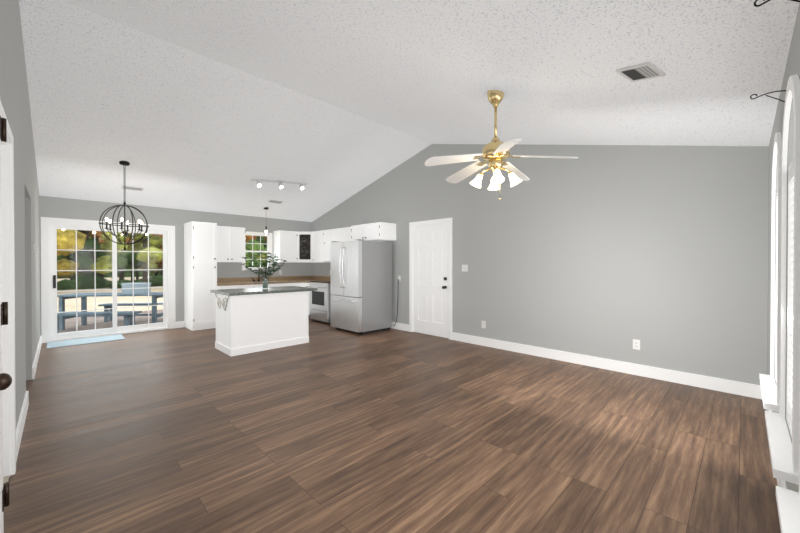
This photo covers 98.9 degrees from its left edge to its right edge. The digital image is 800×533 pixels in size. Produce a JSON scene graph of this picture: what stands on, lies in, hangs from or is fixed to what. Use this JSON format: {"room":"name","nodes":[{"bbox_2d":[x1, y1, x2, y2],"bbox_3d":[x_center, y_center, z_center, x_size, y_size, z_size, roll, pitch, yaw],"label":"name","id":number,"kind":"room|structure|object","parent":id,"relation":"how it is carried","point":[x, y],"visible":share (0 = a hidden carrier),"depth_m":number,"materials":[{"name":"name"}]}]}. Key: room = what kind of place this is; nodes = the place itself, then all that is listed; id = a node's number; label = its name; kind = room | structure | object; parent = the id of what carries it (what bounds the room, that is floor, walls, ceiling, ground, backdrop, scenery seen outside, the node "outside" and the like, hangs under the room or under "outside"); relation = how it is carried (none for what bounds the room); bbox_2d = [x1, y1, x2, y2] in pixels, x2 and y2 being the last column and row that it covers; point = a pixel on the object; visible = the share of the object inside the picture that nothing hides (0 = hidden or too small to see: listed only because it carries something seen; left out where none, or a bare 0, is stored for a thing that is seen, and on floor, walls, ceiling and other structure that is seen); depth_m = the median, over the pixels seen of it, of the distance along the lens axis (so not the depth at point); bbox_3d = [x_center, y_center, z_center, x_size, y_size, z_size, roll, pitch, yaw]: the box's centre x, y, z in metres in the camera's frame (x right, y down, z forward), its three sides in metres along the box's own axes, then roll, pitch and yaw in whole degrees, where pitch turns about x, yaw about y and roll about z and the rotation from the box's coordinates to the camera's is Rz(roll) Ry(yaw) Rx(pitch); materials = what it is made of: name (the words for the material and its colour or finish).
{"room":"living room","nodes":[
{"label":"living room","id":0,"kind":"room"},
{"bbox_2d":[0,0,39,427],"bbox_3d":[-3.040,-0.479,2.628,0.150,3.535,8.650,0,1,-45],"label":"wall","id":1,"kind":"structure","parent":0,"point":[14,96],"depth_m":2.90,"materials":[{"name":"grey paint"}]},
{"bbox_2d":[0,100,15,532],"bbox_3d":[-1.808,0.241,1.481,0.266,2.110,1.878,0,1,-45],"label":"front door","id":2,"kind":"structure","parent":1,"relation":"in","point":[7,381],"depth_m":2.09,"materials":[{"name":"white wood"}]},
{"bbox_2d":[16,391,28,460],"bbox_3d":[-2.957,1.223,2.673,0.016,0.130,1.420,0,1,-45],"label":"baseboard","id":3,"kind":"structure","parent":1,"relation":"attached to","point":[20,426],"depth_m":2.64,"materials":[{"name":"white wood"}]},
{"bbox_2d":[32,336,41,378],"bbox_3d":[-5.041,1.209,4.764,0.016,0.130,2.484,0,1,-45],"label":"baseboard","id":4,"kind":"structure","parent":1,"relation":"attached to","point":[36,358],"depth_m":4.36,"materials":[{"name":"white wood"}]},
{"bbox_2d":[39,196,311,335],"bbox_3d":[-4.202,0.013,7.474,5.340,2.485,0.150,0,1,-45],"label":"wall","id":5,"kind":"structure","parent":0,"point":[66,208],"depth_m":7.04,"materials":[{"name":"grey paint"}]},
{"bbox_2d":[41,217,175,342],"bbox_3d":[-5.300,0.221,6.360,1.888,2.085,0.160,0,1,-45],"label":"sliding door","id":6,"kind":"structure","parent":5,"relation":"in","point":[49,266],"depth_m":6.15,"materials":[{"name":"white"}]},
{"bbox_2d":[220,226,231,260],"bbox_3d":[-3.903,-0.479,7.421,0.390,0.770,0.336,0,1,-45],"label":"upper cabinet","id":7,"kind":"object","parent":5,"relation":"attached to","point":[225,231],"depth_m":7.35,"materials":[{"name":"white wood"}]},
{"bbox_2d":[232,227,244,260],"bbox_3d":[-3.706,-0.480,7.618,0.387,0.770,0.336,0,1,-45],"label":"upper cabinet","id":8,"kind":"object","parent":5,"relation":"attached to","point":[238,233],"depth_m":7.54,"materials":[{"name":"white wood"}]},
{"bbox_2d":[242,231,272,270],"bbox_3d":[-3.425,-0.359,8.193,0.740,0.920,0.145,0,1,-45],"label":"kitchen window","id":9,"kind":"structure","parent":5,"relation":"in","point":[269,243],"depth_m":8.25,"materials":[{"name":"white wood"}]},
{"bbox_2d":[220,277,311,287],"bbox_3d":[-3.083,0.416,8.124,2.534,0.330,0.507,0,1,-45],"label":"backsplash","id":10,"kind":"structure","parent":5,"relation":"attached to","point":[240,278],"depth_m":8.19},
{"bbox_2d":[273,230,295,261],"bbox_3d":[-2.810,-0.486,8.484,0.502,0.770,0.373,0,1,-45],"label":"upper cabinet","id":11,"kind":"object","parent":5,"relation":"attached to","point":[284,242],"depth_m":8.35,"materials":[{"name":"white wood"}]},
{"bbox_2d":[296,232,311,262],"bbox_3d":[-2.365,-0.488,8.722,0.664,0.770,0.665,0,1,-45],"label":"upper cabinet","id":12,"kind":"object","parent":5,"relation":"attached to","point":[303,239],"depth_m":8.52,"materials":[{"name":"white wood"}]},
{"bbox_2d":[220,281,283,284],"bbox_3d":[-3.041,0.371,8.081,2.534,0.040,0.627,0,1,-45],"label":"countertop","id":13,"kind":"structure","parent":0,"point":[221,282],"depth_m":7.59,"materials":[{"name":"stone"}]},
{"bbox_2d":[251,268,266,281],"bbox_3d":[-3.291,0.193,8.062,0.350,0.317,0.208,0,1,-45],"label":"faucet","id":14,"kind":"object","parent":13,"relation":"on","point":[253,279],"depth_m":8.10,"materials":[{"name":"brown metal"}]},
{"bbox_2d":[3,318,780,532],"bbox_3d":[-1.822,1.330,3.854,7.090,0.100,8.650,0,1,-45],"label":"floor","id":15,"kind":"structure","parent":0,"point":[328,428],"depth_m":2.48,"materials":[{"name":"brown wood"}]},
{"bbox_2d":[47,334,124,348],"bbox_3d":[-5.308,1.261,5.808,0.950,0.012,0.560,0,1,-45],"label":"door mat","id":16,"kind":"object","parent":15,"relation":"on","point":[72,342],"visible":0.93,"depth_m":5.73,"materials":[{"name":"blue fabric"}]},
{"bbox_2d":[184,221,219,330],"bbox_3d":[-4.093,0.189,7.025,0.440,2.140,0.636,0,1,-45],"label":"tall cabinet","id":17,"kind":"object","parent":15,"relation":"on","point":[208,246],"depth_m":6.82,"materials":[{"name":"white wood"}]},
{"bbox_2d":[220,285,239,288],"bbox_3d":[-3.799,0.826,7.336,0.404,0.860,0.616,0,1,-45],"label":"base cabinet","id":18,"kind":"object","parent":15,"relation":"on","point":[221,286],"depth_m":7.14,"materials":[{"name":"white wood"}]},
{"bbox_2d":[240,285,255,287],"bbox_3d":[-3.573,0.825,7.561,0.455,0.860,0.616,0,1,-45],"label":"base cabinet","id":19,"kind":"object","parent":15,"relation":"on","point":[241,286],"depth_m":7.41,"materials":[{"name":"white wood"}]},
{"bbox_2d":[215,290,309,355],"bbox_3d":[-2.203,0.839,5.519,1.240,0.860,0.694,0,1,-45],"label":"kitchen island","id":20,"kind":"object","parent":15,"relation":"on","point":[250,320],"depth_m":5.18,"materials":[{"name":"white wood"}]},
{"bbox_2d":[210,286,317,297],"bbox_3d":[-2.199,0.388,5.605,1.405,0.040,0.870,0,1,-45],"label":"island countertop","id":21,"kind":"structure","parent":20,"relation":"on","point":[282,289],"depth_m":5.33,"materials":[{"name":"grey stone"}]},
{"bbox_2d":[240,252,286,288],"bbox_3d":[-2.205,0.072,5.567,0.762,0.590,0.717,0,1,-45],"label":"potted plant","id":22,"kind":"object","parent":21,"relation":"on","point":[266,278],"visible":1,"depth_m":5.53,"materials":[{"name":"green plant"}]},
{"bbox_2d":[280,281,299,286],"bbox_3d":[-2.777,0.820,8.355,0.492,0.860,0.616,0,1,-45],"label":"base cabinet","id":23,"kind":"object","parent":15,"relation":"on","point":[286,283],"depth_m":8.12,"materials":[{"name":"white wood"}]},
{"bbox_2d":[304,281,310,317],"bbox_3d":[-1.982,0.819,8.379,0.616,0.860,0.510,0,1,-45],"label":"base cabinet","id":24,"kind":"object","parent":15,"relation":"on","point":[306,283],"depth_m":8.15,"materials":[{"name":"white wood"}]},
{"bbox_2d":[308,280,331,323],"bbox_3d":[-1.598,0.718,7.850,0.766,1.070,0.752,0,1,-45],"label":"range","id":25,"kind":"object","parent":15,"relation":"on","point":[320,304],"visible":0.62,"depth_m":7.55,"materials":[{"name":"grey metal"}]},
{"bbox_2d":[330,239,391,334],"bbox_3d":[-0.804,0.377,6.832,0.916,1.765,0.900,0,1,-45],"label":"refrigerator","id":26,"kind":"object","parent":15,"relation":"on","point":[361,284],"visible":1,"depth_m":6.52,"materials":[{"name":"grey metal"}]},
{"bbox_2d":[19,0,798,221],"bbox_3d":[-1.202,-1.740,4.451,5.340,1.238,8.650,0,1,-45],"label":"ceiling","id":27,"kind":"structure","parent":0,"point":[214,106],"depth_m":3.32,"materials":[{"name":"white paint"}]},
{"bbox_2d":[98,161,148,250],"bbox_3d":[-4.160,-0.912,5.173,0.603,1.356,0.597,0,1,-45],"label":"orb chandelier","id":28,"kind":"object","parent":27,"relation":"hanging from","point":[124,233],"visible":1,"depth_m":5.16,"materials":[{"name":"black metal"}]},
{"bbox_2d":[121,185,143,190],"bbox_3d":[-4.610,-1.350,5.905,0.300,0.040,0.119,0,1,-45],"label":"ceiling vent","id":29,"kind":"object","parent":27,"relation":"in","point":[134,188],"visible":0.85,"depth_m":5.90,"materials":[{"name":"white metal"}]},
{"bbox_2d":[268,200,282,203],"bbox_3d":[-2.727,-1.415,7.485,0.300,0.040,0.119,0,1,-45],"label":"ceiling vent","id":30,"kind":"object","parent":27,"relation":"in","point":[275,201],"visible":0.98,"depth_m":7.48,"materials":[{"name":"white metal"}]},
{"bbox_2d":[251,178,306,189],"bbox_3d":[-2.300,-1.580,6.582,1.040,0.196,0.131,0,0,-33],"label":"spotlights","id":31,"kind":"object","parent":27,"relation":"attached to","point":[280,182],"visible":1,"depth_m":6.56,"materials":[{"name":"white metal"}]},
{"bbox_2d":[424,90,578,199],"bbox_3d":[0.909,-1.141,3.209,1.273,1.048,1.306,0,1,-45],"label":"ceiling fan","id":32,"kind":"object","parent":27,"relation":"hanging from","point":[495,153],"visible":1,"depth_m":3.12,"materials":[{"name":"white wood"}]},
{"bbox_2d":[615,61,665,81],"bbox_3d":[1.618,-1.306,2.305,0.233,0.074,0.206,0,0,-31],"label":"ceiling vent","id":33,"kind":"object","parent":27,"relation":"in","point":[642,71],"visible":0.98,"depth_m":2.29,"materials":[{"name":"white metal"}]},
{"bbox_2d":[312,144,768,384],"bbox_3d":[0.636,-0.504,6.292,0.150,3.535,8.650,0,1,-45],"label":"wall","id":34,"kind":"structure","parent":0,"point":[612,252],"depth_m":4.26,"materials":[{"name":"grey paint"}]},
{"bbox_2d":[312,230,329,262],"bbox_3d":[-1.904,-0.486,8.466,0.372,0.770,0.549,0,1,-45],"label":"upper cabinet","id":35,"kind":"object","parent":34,"relation":"attached to","point":[317,236],"depth_m":8.41,"materials":[{"name":"white wood"}]},
{"bbox_2d":[312,277,330,280],"bbox_3d":[-1.547,0.299,8.362,0.019,0.100,2.297,0,1,-45],"label":"backsplash","id":36,"kind":"structure","parent":34,"relation":"attached to","point":[313,278],"depth_m":8.76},
{"bbox_2d":[324,229,331,240],"bbox_3d":[-1.541,-0.684,8.126,0.336,0.370,0.431,0,1,-45],"label":"upper cabinet","id":37,"kind":"object","parent":34,"relation":"attached to","point":[327,233],"depth_m":8.03,"materials":[{"name":"white wood"}]},
{"bbox_2d":[320,241,343,260],"bbox_3d":[-1.470,-0.351,7.971,0.457,0.406,0.744,0,1,-45],"label":"upper cabinet","id":38,"kind":"object","parent":34,"relation":"attached to","point":[324,245],"depth_m":7.96,"materials":[{"name":"white wood"}]},
{"bbox_2d":[332,228,343,240],"bbox_3d":[-1.313,-0.682,7.897,0.336,0.370,0.431,0,1,-45],"label":"upper cabinet","id":39,"kind":"object","parent":34,"relation":"attached to","point":[337,234],"depth_m":7.75,"materials":[{"name":"white wood"}]},
{"bbox_2d":[344,226,351,240],"bbox_3d":[-1.001,-0.480,7.585,0.336,0.770,0.440,0,1,-45],"label":"upper cabinet","id":40,"kind":"object","parent":34,"relation":"attached to","point":[347,230],"depth_m":7.48,"materials":[{"name":"white wood"}]},
{"bbox_2d":[352,225,363,240],"bbox_3d":[-0.696,-0.695,7.207,0.436,0.335,0.512,0,1,-45],"label":"upper cabinet","id":41,"kind":"object","parent":34,"relation":"attached to","point":[357,230],"depth_m":7.08,"materials":[{"name":"white wood"}]},
{"bbox_2d":[364,222,395,240],"bbox_3d":[-0.412,-0.693,6.921,0.436,0.335,0.513,0,1,-45],"label":"upper cabinet","id":42,"kind":"object","parent":34,"relation":"attached to","point":[379,231],"depth_m":6.75,"materials":[{"name":"white wood"}]},
{"bbox_2d":[390,322,408,330],"bbox_3d":[-0.259,1.193,7.084,0.016,0.130,1.280,0,1,-45],"label":"baseboard","id":43,"kind":"structure","parent":34,"relation":"attached to","point":[405,327],"depth_m":6.80,"materials":[{"name":"white wood"}]},
{"bbox_2d":[409,218,451,339],"bbox_3d":[0.573,0.208,6.298,0.217,2.110,1.010,0,1,-45],"label":"back door","id":44,"kind":"structure","parent":34,"relation":"in","point":[430,277],"depth_m":6.27,"materials":[{"name":"white wood"}]},
{"bbox_2d":[462,265,467,271],"bbox_3d":[1.083,0.027,5.731,0.012,0.116,0.116,0,1,-45],"label":"light switch","id":45,"kind":"object","parent":34,"relation":"attached to","point":[464,268],"visible":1,"depth_m":5.73,"materials":[{"name":"white plastic"}]},
{"bbox_2d":[481,321,485,327],"bbox_3d":[1.338,0.929,5.483,0.008,0.116,0.072,0,1,-45],"label":"electrical outlet","id":46,"kind":"object","parent":34,"relation":"attached to","point":[483,324],"visible":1,"depth_m":5.48,"materials":[{"name":"white plastic"}]},
{"bbox_2d":[452,332,759,398],"bbox_3d":[2.201,1.210,4.616,0.016,0.130,3.690,0,1,-45],"label":"baseboard","id":47,"kind":"structure","parent":34,"relation":"attached to","point":[725,385],"depth_m":4.09,"materials":[{"name":"white wood"}]},
{"bbox_2d":[633,339,639,349],"bbox_3d":[2.785,0.919,4.031,0.008,0.116,0.072,0,1,-45],"label":"electrical outlet","id":48,"kind":"object","parent":34,"relation":"attached to","point":[636,344],"visible":1,"depth_m":4.03,"materials":[{"name":"white plastic"}]},
{"bbox_2d":[767,2,799,492],"bbox_3d":[1.798,0.054,1.453,5.340,2.485,0.150,0,1,-45],"label":"wall","id":49,"kind":"structure","parent":0,"point":[793,64],"depth_m":2.01,"materials":[{"name":"grey paint"}]},
{"bbox_2d":[750,90,785,101],"bbox_3d":[1.963,-0.887,1.820,0.020,0.101,0.143,0,1,-45],"label":"hanger","id":50,"kind":"object","parent":49,"relation":"attached to","point":[767,95],"visible":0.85,"depth_m":1.82,"materials":[{"name":"black metal"}]},
{"bbox_2d":[760,386,786,488],"bbox_3d":[1.739,1.231,1.520,5.040,0.130,0.016,0,1,-45],"label":"baseboard","id":51,"kind":"structure","parent":49,"relation":"attached to","point":[781,483],"depth_m":1.93,"materials":[{"name":"white wood"}]},
{"bbox_2d":[754,0,799,6],"bbox_3d":[1.290,-0.882,1.149,0.020,0.101,0.143,0,1,-45],"label":"hanger","id":52,"kind":"object","parent":49,"relation":"attached to","point":[755,5],"visible":1,"depth_m":1.18,"materials":[{"name":"black metal"}]},
{"bbox_2d":[759,74,799,532],"bbox_3d":[1.534,-0.007,1.278,3.610,1.740,0.175,0,1,-45],"label":"window","id":53,"kind":"structure","parent":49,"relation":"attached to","point":[784,450],"depth_m":1.81,"materials":[{"name":"white wood"}]},
{"label":"outside","id":54,"kind":"structure","parent":0,"visible":0},
{"bbox_2d":[57,277,162,311],"bbox_3d":[-27.735,1.341,34.608,130.000,0.300,71.500,0,1,-45],"label":"ground","id":55,"kind":"structure","parent":54,"point":[107,299],"depth_m":13.44,"materials":[{"name":"beige soil"}]},
{"bbox_2d":[59,309,162,332],"bbox_3d":[-6.726,1.363,8.215,8.500,0.015,4.450,0,1,-45],"label":"patio slab","id":56,"kind":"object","parent":55,"relation":"on","point":[71,325],"depth_m":8.28,"materials":[{"name":"grey concrete"}]},
{"bbox_2d":[57,311,141,332],"bbox_3d":[-6.280,1.149,6.956,1.750,0.430,0.272,0,0,-7],"label":"bench","id":57,"kind":"object","parent":56,"relation":"on","point":[128,314],"depth_m":6.93,"materials":[{"name":"blue wood"}]},
{"bbox_2d":[57,292,162,329],"bbox_3d":[-6.376,0.986,7.749,2.150,0.745,0.732,0,0,-7],"label":"picnic table","id":58,"kind":"object","parent":56,"relation":"on","point":[154,314],"depth_m":7.53,"materials":[{"name":"blue wood"}]},
{"bbox_2d":[121,283,150,293],"bbox_3d":[-6.035,0.496,7.837,0.460,0.235,0.300,0,0,-7],"label":"cooler","id":59,"kind":"object","parent":58,"relation":"on","point":[142,286],"depth_m":7.71,"materials":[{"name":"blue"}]},
{"bbox_2d":[98,303,162,321],"bbox_3d":[-6.472,1.138,8.544,1.750,0.430,0.272,0,0,-7],"label":"bench","id":60,"kind":"object","parent":56,"relation":"on","point":[108,318],"depth_m":8.40,"materials":[{"name":"blue wood"}]},
{"bbox_2d":[57,229,266,289],"bbox_3d":[-18.728,-2.260,29.088,155.000,7.731,30.002,0,1,-45],"label":"trees","id":61,"kind":"object","parent":55,"relation":"on","point":[138,262],"depth_m":20.06,"materials":[{"name":"green plant"}]}
]}

